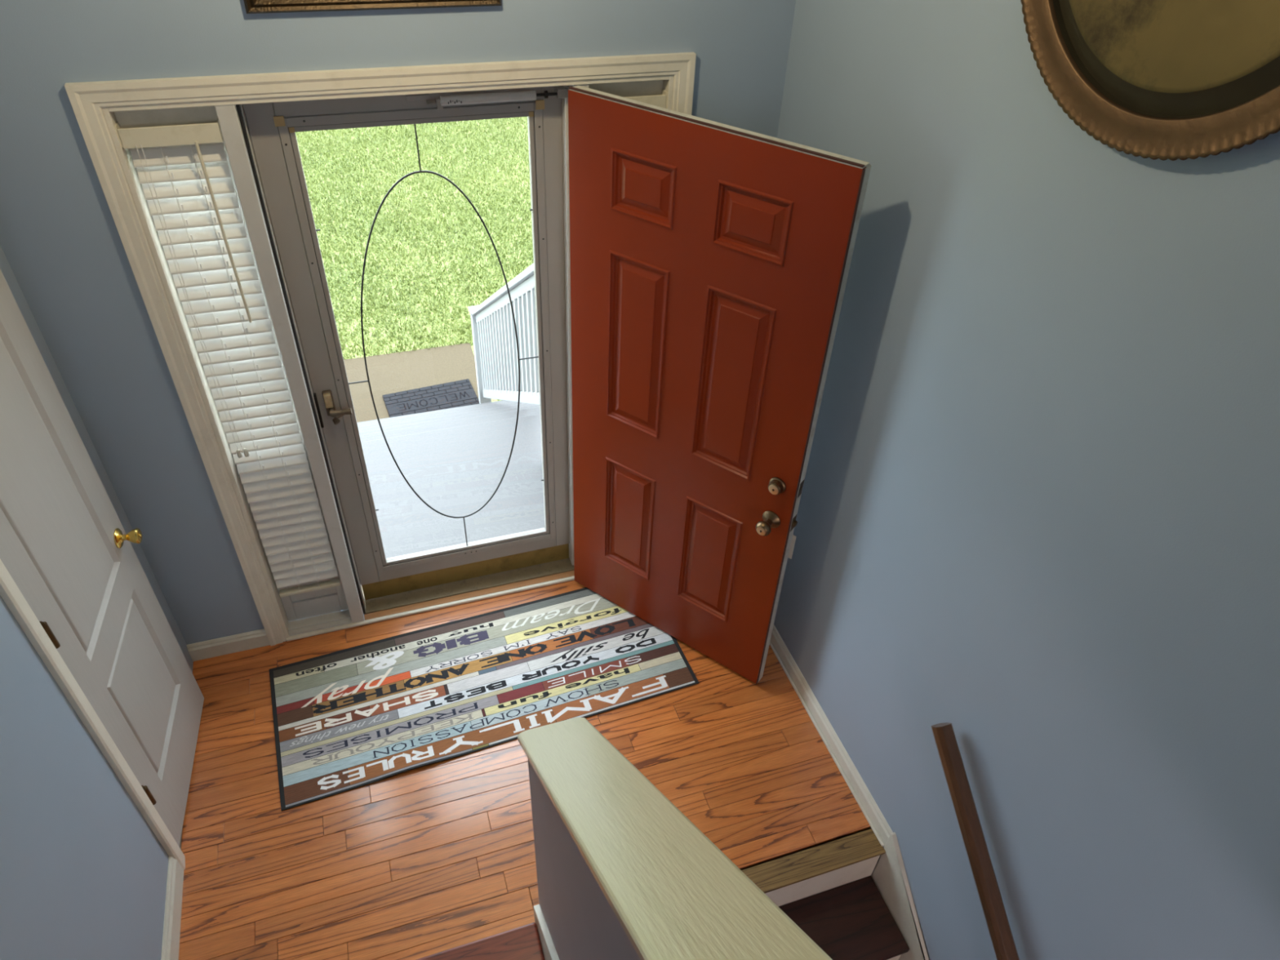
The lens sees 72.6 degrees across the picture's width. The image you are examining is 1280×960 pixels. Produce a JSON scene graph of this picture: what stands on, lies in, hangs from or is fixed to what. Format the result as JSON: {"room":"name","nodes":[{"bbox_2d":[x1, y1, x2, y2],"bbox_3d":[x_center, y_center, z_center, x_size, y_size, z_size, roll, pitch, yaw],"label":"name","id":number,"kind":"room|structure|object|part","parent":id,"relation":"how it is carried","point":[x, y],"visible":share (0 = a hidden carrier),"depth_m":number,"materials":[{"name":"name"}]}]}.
{"room":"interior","nodes":[
{"label":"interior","id":0,"kind":"room"},
{"bbox_2d":[0,244,193,959],"bbox_3d":[-0.883,1.643,0.705,0.120,5.350,5.600,-11,42,-15],"label":"wall","id":1,"kind":"structure","parent":0,"point":[83,873],"depth_m":2.06,"materials":[{"name":"blue paint"}]},
{"bbox_2d":[0,559,185,870],"bbox_3d":[-1.434,0.451,2.140,0.017,2.060,0.057,-11,42,-15],"label":"door frame","id":2,"kind":"structure","parent":1,"relation":"attached to","point":[10,593],"depth_m":2.23,"materials":[{"name":"beige paint"}]},
{"bbox_2d":[0,269,204,846],"bbox_3d":[-1.510,0.238,2.390,0.101,2.030,0.609,-7,41,-12],"label":"door","id":3,"kind":"structure","parent":1,"relation":"in","point":[64,544],"depth_m":2.41,"materials":[{"name":"white paint"}]},
{"bbox_3d":[-1.516,-0.032,2.157,0.010,1.058,0.384,-7,41,-12],"label":"panel","id":4,"kind":"part","parent":3,"relation":"part of","materials":[{"name":"white paint"}]},
{"bbox_3d":[-1.554,0.173,2.652,0.066,0.062,0.062,-7,41,-12],"label":"knob","id":5,"kind":"part","parent":3,"relation":"part of","materials":[{"name":"gold metal"}]},
{"bbox_3d":[-1.552,0.647,2.735,0.010,0.487,0.384,-7,41,-12],"label":"panel","id":6,"kind":"part","parent":3,"relation":"part of","materials":[{"name":"white paint"}]},
{"bbox_2d":[160,855,183,959],"bbox_3d":[-1.379,1.382,2.557,0.014,0.108,0.545,-11,42,-15],"label":"baseboard","id":7,"kind":"structure","parent":1,"relation":"attached to","point":[174,892],"depth_m":2.63,"materials":[{"name":"white paint"}]},
{"bbox_2d":[0,0,795,644],"bbox_3d":[-0.709,-0.667,2.772,11.000,6.200,0.130,-11,42,-15],"label":"wall","id":8,"kind":"structure","parent":0,"point":[60,241],"depth_m":2.39,"materials":[{"name":"blue paint"}]},
{"bbox_2d":[186,628,270,661],"bbox_3d":[-1.613,0.648,3.422,0.287,0.086,0.014,-11,42,-15],"label":"baseboard","id":9,"kind":"structure","parent":8,"relation":"attached to","point":[203,650],"depth_m":3.41,"materials":[{"name":"white paint"}]},
{"bbox_2d":[214,104,364,622],"bbox_3d":[-1.131,-0.235,2.961,0.058,2.041,0.134,-11,42,-15],"label":"post","id":10,"kind":"object","parent":8,"relation":"attached to","point":[228,115],"visible":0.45,"depth_m":2.70,"materials":[{"name":"white paint"}]},
{"bbox_2d":[235,104,365,613],"bbox_3d":[-1.102,-0.228,2.950,0.008,2.030,0.026,-11,42,-15],"label":"weatherstrip","id":11,"kind":"structure","parent":10,"relation":"attached to","point":[238,107],"depth_m":2.73,"materials":[{"name":"black rubber"}]},
{"bbox_2d":[242,86,569,599],"bbox_3d":[-0.688,-0.330,3.094,0.889,2.028,0.096,-11,42,-15],"label":"door","id":12,"kind":"structure","parent":10,"relation":"attached to","point":[273,127],"depth_m":2.90,"materials":[{"name":"metal"}]},
{"bbox_3d":[-1.109,-0.239,3.001,0.011,0.140,0.013,-11,42,-15],"label":"strike plate","id":13,"kind":"part","parent":12,"relation":"part of","materials":[{"name":"black metal"}]},
{"bbox_3d":[-1.069,-0.265,2.996,0.030,0.100,0.014,-11,42,-15],"label":"latch plate","id":14,"kind":"part","parent":12,"relation":"part of","materials":[{"name":"metal"}]},
{"bbox_3d":[-1.031,-0.240,2.992,0.082,0.024,0.041,-4,41,-8],"label":"latch lever","id":15,"kind":"part","parent":12,"relation":"part of","materials":[{"name":"metal"}]},
{"bbox_3d":[-0.650,-1.098,2.484,0.749,0.067,0.031,-11,42,-15],"label":"rail","id":16,"kind":"part","parent":12,"relation":"part of","materials":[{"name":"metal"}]},
{"bbox_3d":[-0.725,0.323,3.694,0.749,0.058,0.031,-11,42,-15],"label":"rail","id":17,"kind":"part","parent":12,"relation":"part of","materials":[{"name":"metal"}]},
{"bbox_2d":[405,85,568,109],"bbox_3d":[-0.436,-1.103,2.512,0.462,0.036,0.057,-11,42,-15],"label":"door closer","id":18,"kind":"object","parent":12,"relation":"attached to","point":[561,91],"depth_m":2.49,"materials":[{"name":"grey metal"}]},
{"bbox_3d":[-0.270,-1.127,2.544,0.070,0.021,0.022,-11,42,-15],"label":"piston rod","id":19,"kind":"part","parent":18,"relation":"part of","materials":[{"name":"black metal"}]},
{"bbox_2d":[243,0,501,13],"bbox_3d":[-0.654,-1.387,2.053,0.630,0.500,0.028,-11,42,-15],"label":"picture frame","id":20,"kind":"object","parent":8,"relation":"attached to","point":[252,6],"visible":1,"depth_m":2.18,"materials":[{"name":"wood"}]},
{"bbox_3d":[-0.929,-1.336,1.976,0.050,0.500,0.028,-11,42,-15],"label":"frame","id":21,"kind":"part","parent":20,"relation":"part of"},
{"bbox_2d":[64,52,696,645],"bbox_3d":[-0.689,-0.318,3.083,1.507,2.068,0.136,-11,42,-15],"label":"door frame","id":22,"kind":"structure","parent":8,"relation":"in","point":[312,611],"depth_m":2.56,"materials":[{"name":"white paint"}]},
{"bbox_2d":[115,120,340,597],"bbox_3d":[-1.258,-0.246,2.838,0.250,1.798,0.065,-11,42,-15],"label":"blind","id":23,"kind":"object","parent":22,"relation":"attached to","point":[190,194],"visible":0.99,"depth_m":2.67,"materials":[{"name":"plastic"}]},
{"bbox_3d":[-1.320,-0.479,2.574,0.007,1.014,0.003,-11,42,-15],"label":"pull cord","id":24,"kind":"part","parent":23,"relation":"part of","materials":[{"name":"fabric"}]},
{"bbox_3d":[-1.310,-0.481,2.576,0.015,1.014,0.003,-11,42,-15],"label":"pull cord","id":25,"kind":"part","parent":23,"relation":"part of","materials":[{"name":"fabric"}]},
{"bbox_3d":[-1.297,-0.234,2.849,0.002,1.728,0.033,-11,42,-15],"label":"ladder cord","id":26,"kind":"part","parent":23,"relation":"part of","materials":[{"name":"fabric"}]},
{"bbox_3d":[-1.284,-0.229,2.836,0.004,1.651,0.002,-11,42,-15],"label":"lift cord","id":27,"kind":"part","parent":23,"relation":"part of","materials":[{"name":"white fabric"}]},
{"bbox_3d":[-1.229,-0.247,2.868,0.002,1.728,0.033,-11,42,-15],"label":"ladder cord","id":28,"kind":"part","parent":23,"relation":"part of","materials":[{"name":"fabric"}]},
{"bbox_3d":[-1.216,-0.241,2.855,0.004,1.651,0.002,-11,42,-15],"label":"lift cord","id":29,"kind":"part","parent":23,"relation":"part of","materials":[{"name":"white fabric"}]},
{"bbox_3d":[-1.298,0.424,3.425,0.226,0.016,0.028,-11,42,-15],"label":"rail","id":30,"kind":"part","parent":23,"relation":"part of","materials":[{"name":"plastic"}]},
{"bbox_3d":[-1.305,0.183,3.289,0.175,0.750,0.022,-11,42,-15],"label":"panel","id":31,"kind":"part","parent":22,"relation":"part of","materials":[{"name":"white paint"}]},
{"bbox_3d":[-1.306,0.582,3.557,0.245,0.012,0.071,-11,42,-15],"label":"sill","id":32,"kind":"part","parent":22,"relation":"part of","materials":[{"name":"white paint"}]},
{"bbox_2d":[361,557,574,620],"bbox_3d":[-0.735,0.452,3.782,0.905,0.048,0.190,-11,42,-15],"label":"threshold","id":33,"kind":"object","parent":8,"relation":"attached to","point":[376,607],"visible":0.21,"depth_m":3.73,"materials":[{"name":"metal"}]},
{"bbox_2d":[468,75,674,404],"bbox_3d":[-0.626,-0.917,4.863,0.259,3.458,3.388,-11,42,-15],"label":"railing","id":34,"kind":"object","parent":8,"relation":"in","point":[628,89],"depth_m":5.07,"materials":[{"name":"white paint"}]},
{"bbox_3d":[-1.250,-0.954,6.854,0.104,0.885,0.104,-11,42,-15],"label":"newel post","id":35,"kind":"part","parent":34,"relation":"part of","materials":[{"name":"white paint"}]},
{"bbox_3d":[-0.810,-1.107,5.178,0.090,1.596,2.380,-11,42,-15],"label":"rail","id":36,"kind":"part","parent":34,"relation":"part of","materials":[{"name":"white paint"}]},
{"bbox_3d":[-0.720,-0.632,5.173,0.104,2.615,3.242,-11,42,-15],"label":"porch railing","id":37,"kind":"part","parent":34,"relation":"part of","materials":[{"name":"white wood"}]},
{"bbox_3d":[-0.812,-1.065,5.214,0.038,1.626,2.380,-11,42,-15],"label":"sub rail","id":38,"kind":"part","parent":34,"relation":"part of","materials":[{"name":"white paint"}]},
{"bbox_3d":[-0.839,-0.548,5.654,0.038,1.636,2.380,-11,42,-15],"label":"rail","id":39,"kind":"part","parent":34,"relation":"part of","materials":[{"name":"white paint"}]},
{"bbox_2d":[624,88,667,108],"bbox_3d":[-0.078,-0.469,3.173,0.250,1.798,0.054,-11,42,-15],"label":"blind","id":40,"kind":"object","parent":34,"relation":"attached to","point":[660,100],"visible":0.02,"depth_m":2.60,"materials":[{"name":"plastic"}]},
{"bbox_2d":[561,84,589,564],"bbox_3d":[-0.235,-0.402,3.212,0.058,2.041,0.132,-11,42,-15],"label":"post","id":41,"kind":"object","parent":8,"relation":"attached to","point":[564,100],"visible":0.33,"depth_m":3.02,"materials":[{"name":"white paint"}]},
{"bbox_2d":[568,85,871,684],"bbox_3d":[0.138,-0.167,2.948,0.929,2.038,0.188,26,45,25],"label":"door","id":42,"kind":"structure","parent":41,"relation":"attached to","point":[710,260],"depth_m":2.70,"materials":[{"name":"red paint"}]},
{"bbox_3d":[-0.044,0.155,3.345,0.224,0.520,0.016,26,45,25],"label":"panel","id":43,"kind":"part","parent":42,"relation":"part of","materials":[{"name":"red paint"}]},
{"bbox_3d":[-0.013,-0.428,2.849,0.224,0.632,0.016,26,45,25],"label":"panel","id":44,"kind":"part","parent":42,"relation":"part of","materials":[{"name":"red paint"}]},
{"bbox_3d":[0.008,-0.837,2.501,0.224,0.183,0.016,26,45,25],"label":"panel","id":45,"kind":"part","parent":42,"relation":"part of","materials":[{"name":"red paint"}]},
{"bbox_3d":[0.249,0.298,3.196,0.229,0.520,0.016,26,45,25],"label":"panel","id":46,"kind":"part","parent":42,"relation":"part of","materials":[{"name":"red paint"}]},
{"bbox_3d":[0.280,-0.285,2.699,0.229,0.632,0.016,26,45,25],"label":"panel","id":47,"kind":"part","parent":42,"relation":"part of","materials":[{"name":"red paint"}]},
{"bbox_3d":[0.301,-0.694,2.351,0.229,0.183,0.016,26,45,25],"label":"panel","id":48,"kind":"part","parent":42,"relation":"part of","materials":[{"name":"red paint"}]},
{"bbox_3d":[0.416,0.148,2.865,0.066,0.066,0.071,26,45,25],"label":"knob","id":49,"kind":"part","parent":42,"relation":"part of","materials":[{"name":"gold metal"}]},
{"bbox_2d":[787,533,796,559],"bbox_3d":[0.505,0.168,2.987,0.024,0.237,0.076,-20,46,-25],"label":"tag","id":50,"kind":"object","parent":42,"relation":"hanging from","point":[793,538],"visible":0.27,"depth_m":3.01,"materials":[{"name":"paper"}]},
{"bbox_2d":[178,580,885,959],"bbox_3d":[-0.457,1.020,3.214,2.237,0.120,1.506,-11,42,-15],"label":"floor","id":51,"kind":"structure","parent":0,"point":[420,862],"depth_m":2.97,"materials":[{"name":"brown wood"}]},
{"bbox_2d":[285,575,574,640],"bbox_3d":[-0.701,0.506,3.700,1.519,0.014,0.016,-11,42,-15],"label":"threshold strip","id":52,"kind":"object","parent":51,"relation":"on","point":[571,578],"visible":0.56,"depth_m":3.64,"materials":[{"name":"beige paint"}]},
{"bbox_2d":[416,922,544,959],"bbox_3d":[-0.581,1.405,1.656,1.036,1.305,1.230,-11,42,-15],"label":"staircase","id":53,"kind":"structure","parent":51,"relation":"on","point":[523,942],"depth_m":2.47,"materials":[{"name":"brown wood"}]},
{"bbox_2d":[269,587,698,810],"bbox_3d":[-0.605,0.763,3.400,1.556,0.015,0.624,-13,43,-18],"label":"door mat","id":54,"kind":"object","parent":51,"relation":"on","point":[344,720],"visible":0.95,"depth_m":3.36,"materials":[{"name":"multicoloured fabric"}]},
{"bbox_2d":[528,760,640,959],"bbox_3d":[0.435,2.342,0.906,0.126,3.730,4.182,-11,42,-15],"label":"wall","id":55,"kind":"structure","parent":0,"point":[581,922],"depth_m":1.70,"materials":[{"name":"paint"}]},
{"bbox_2d":[533,904,559,959],"bbox_3d":[-0.098,1.262,1.824,0.018,1.341,1.180,-11,42,-15],"label":"stair skirt board","id":56,"kind":"object","parent":55,"relation":"attached to","point":[549,952],"visible":0.76,"depth_m":2.38,"materials":[{"name":"white paint"}]},
{"bbox_2d":[517,717,832,959],"bbox_3d":[0.006,0.518,1.231,0.163,1.199,1.235,-11,42,-15],"label":"wall cap","id":57,"kind":"object","parent":55,"relation":"attached to","point":[674,894],"visible":1,"depth_m":1.14,"materials":[{"name":"beige paint"}]},
{"bbox_2d":[773,0,1279,959],"bbox_3d":[1.351,1.228,1.330,0.120,5.350,5.600,-11,42,-15],"label":"wall","id":58,"kind":"structure","parent":0,"point":[1037,518],"depth_m":1.94,"materials":[{"name":"blue paint"}]},
{"bbox_2d":[769,625,893,847],"bbox_3d":[0.598,0.742,3.447,0.014,0.086,1.492,-11,42,-15],"label":"baseboard","id":59,"kind":"structure","parent":58,"relation":"attached to","point":[862,792],"depth_m":3.18,"materials":[{"name":"white paint"}]},
{"bbox_2d":[871,831,929,959],"bbox_3d":[1.121,2.394,2.673,0.016,1.583,2.010,-11,42,-15],"label":"stair skirt board","id":60,"kind":"object","parent":58,"relation":"attached to","point":[889,875],"visible":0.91,"depth_m":2.89,"materials":[{"name":"white paint"}]},
{"bbox_2d":[930,722,1019,959],"bbox_3d":[1.072,1.632,2.236,0.080,1.258,1.621,-11,42,-15],"label":"handrail","id":61,"kind":"object","parent":58,"relation":"attached to","point":[975,843],"visible":1,"depth_m":2.33,"materials":[{"name":"brown wood"}]},
{"bbox_2d":[1020,0,1279,160],"bbox_3d":[0.872,-0.919,1.309,0.032,0.826,0.826,-11,42,-15],"label":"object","id":62,"kind":"object","parent":58,"relation":"attached to","point":[1135,76],"visible":1,"depth_m":1.45,"materials":[{"name":"orange metal"}]},
{"bbox_3d":[0.874,-0.920,1.309,0.016,0.696,0.696,-11,42,-15],"label":"dish","id":63,"kind":"part","parent":62,"relation":"part of","materials":[{"name":"gold metal"}]},
{"bbox_3d":[0.136,3.311,2.614,2.237,0.120,5.600,-11,42,-15],"label":"floor","id":64,"kind":"structure","parent":0,"visible":0},
{"bbox_2d":[764,855,909,959],"bbox_3d":[0.533,2.298,2.720,1.032,1.320,1.470,-11,42,-15],"label":"staircase","id":65,"kind":"structure","parent":64,"relation":"on","point":[851,921],"depth_m":2.94,"materials":[{"name":"brown wood"}]},
{"label":"outside","id":66,"kind":"structure","parent":0,"visible":0},
{"bbox_2d":[295,116,533,401],"bbox_3d":[-4.247,-10.341,18.420,32.000,0.047,34.000,-11,42,-15],"label":"ground","id":67,"kind":"structure","parent":66,"point":[472,284],"depth_m":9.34,"materials":[{"name":"green plant"}]},
{"bbox_2d":[343,342,478,422],"bbox_3d":[-4.160,0.329,5.966,7.800,0.152,3.004,-11,42,-15],"label":"walkway","id":68,"kind":"structure","parent":67,"relation":"on","point":[394,372],"depth_m":7.45,"materials":[{"name":"concrete"}]},
{"bbox_2d":[382,378,479,417],"bbox_3d":[-1.700,-0.639,7.127,0.724,0.016,0.450,-14,43,-19],"label":"mat","id":69,"kind":"object","parent":68,"relation":"on","point":[461,393],"visible":0.77,"depth_m":7.15,"materials":[{"name":"black rubber"}]},
{"bbox_3d":[-1.700,-0.642,7.124,0.718,0.005,0.142,-14,43,-19],"label":"name panel","id":70,"kind":"part","parent":69,"relation":"part of","materials":[{"name":"grey rubber"}]},
{"bbox_2d":[357,400,539,442],"bbox_3d":[-1.263,-0.277,5.861,2.050,1.140,1.781,-11,42,-15],"label":"porch steps","id":71,"kind":"structure","parent":68,"relation":"on","point":[370,430],"depth_m":5.46,"materials":[{"name":"white paint"}]},
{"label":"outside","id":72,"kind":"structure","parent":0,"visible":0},
{"bbox_2d":[361,413,544,558],"bbox_3d":[-0.817,0.623,4.770,4.200,1.440,1.180,-11,42,-15],"label":"porch slab","id":73,"kind":"object","parent":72,"point":[455,471],"visible":0.04,"depth_m":4.36,"materials":[{"name":"white paint"}]}
]}

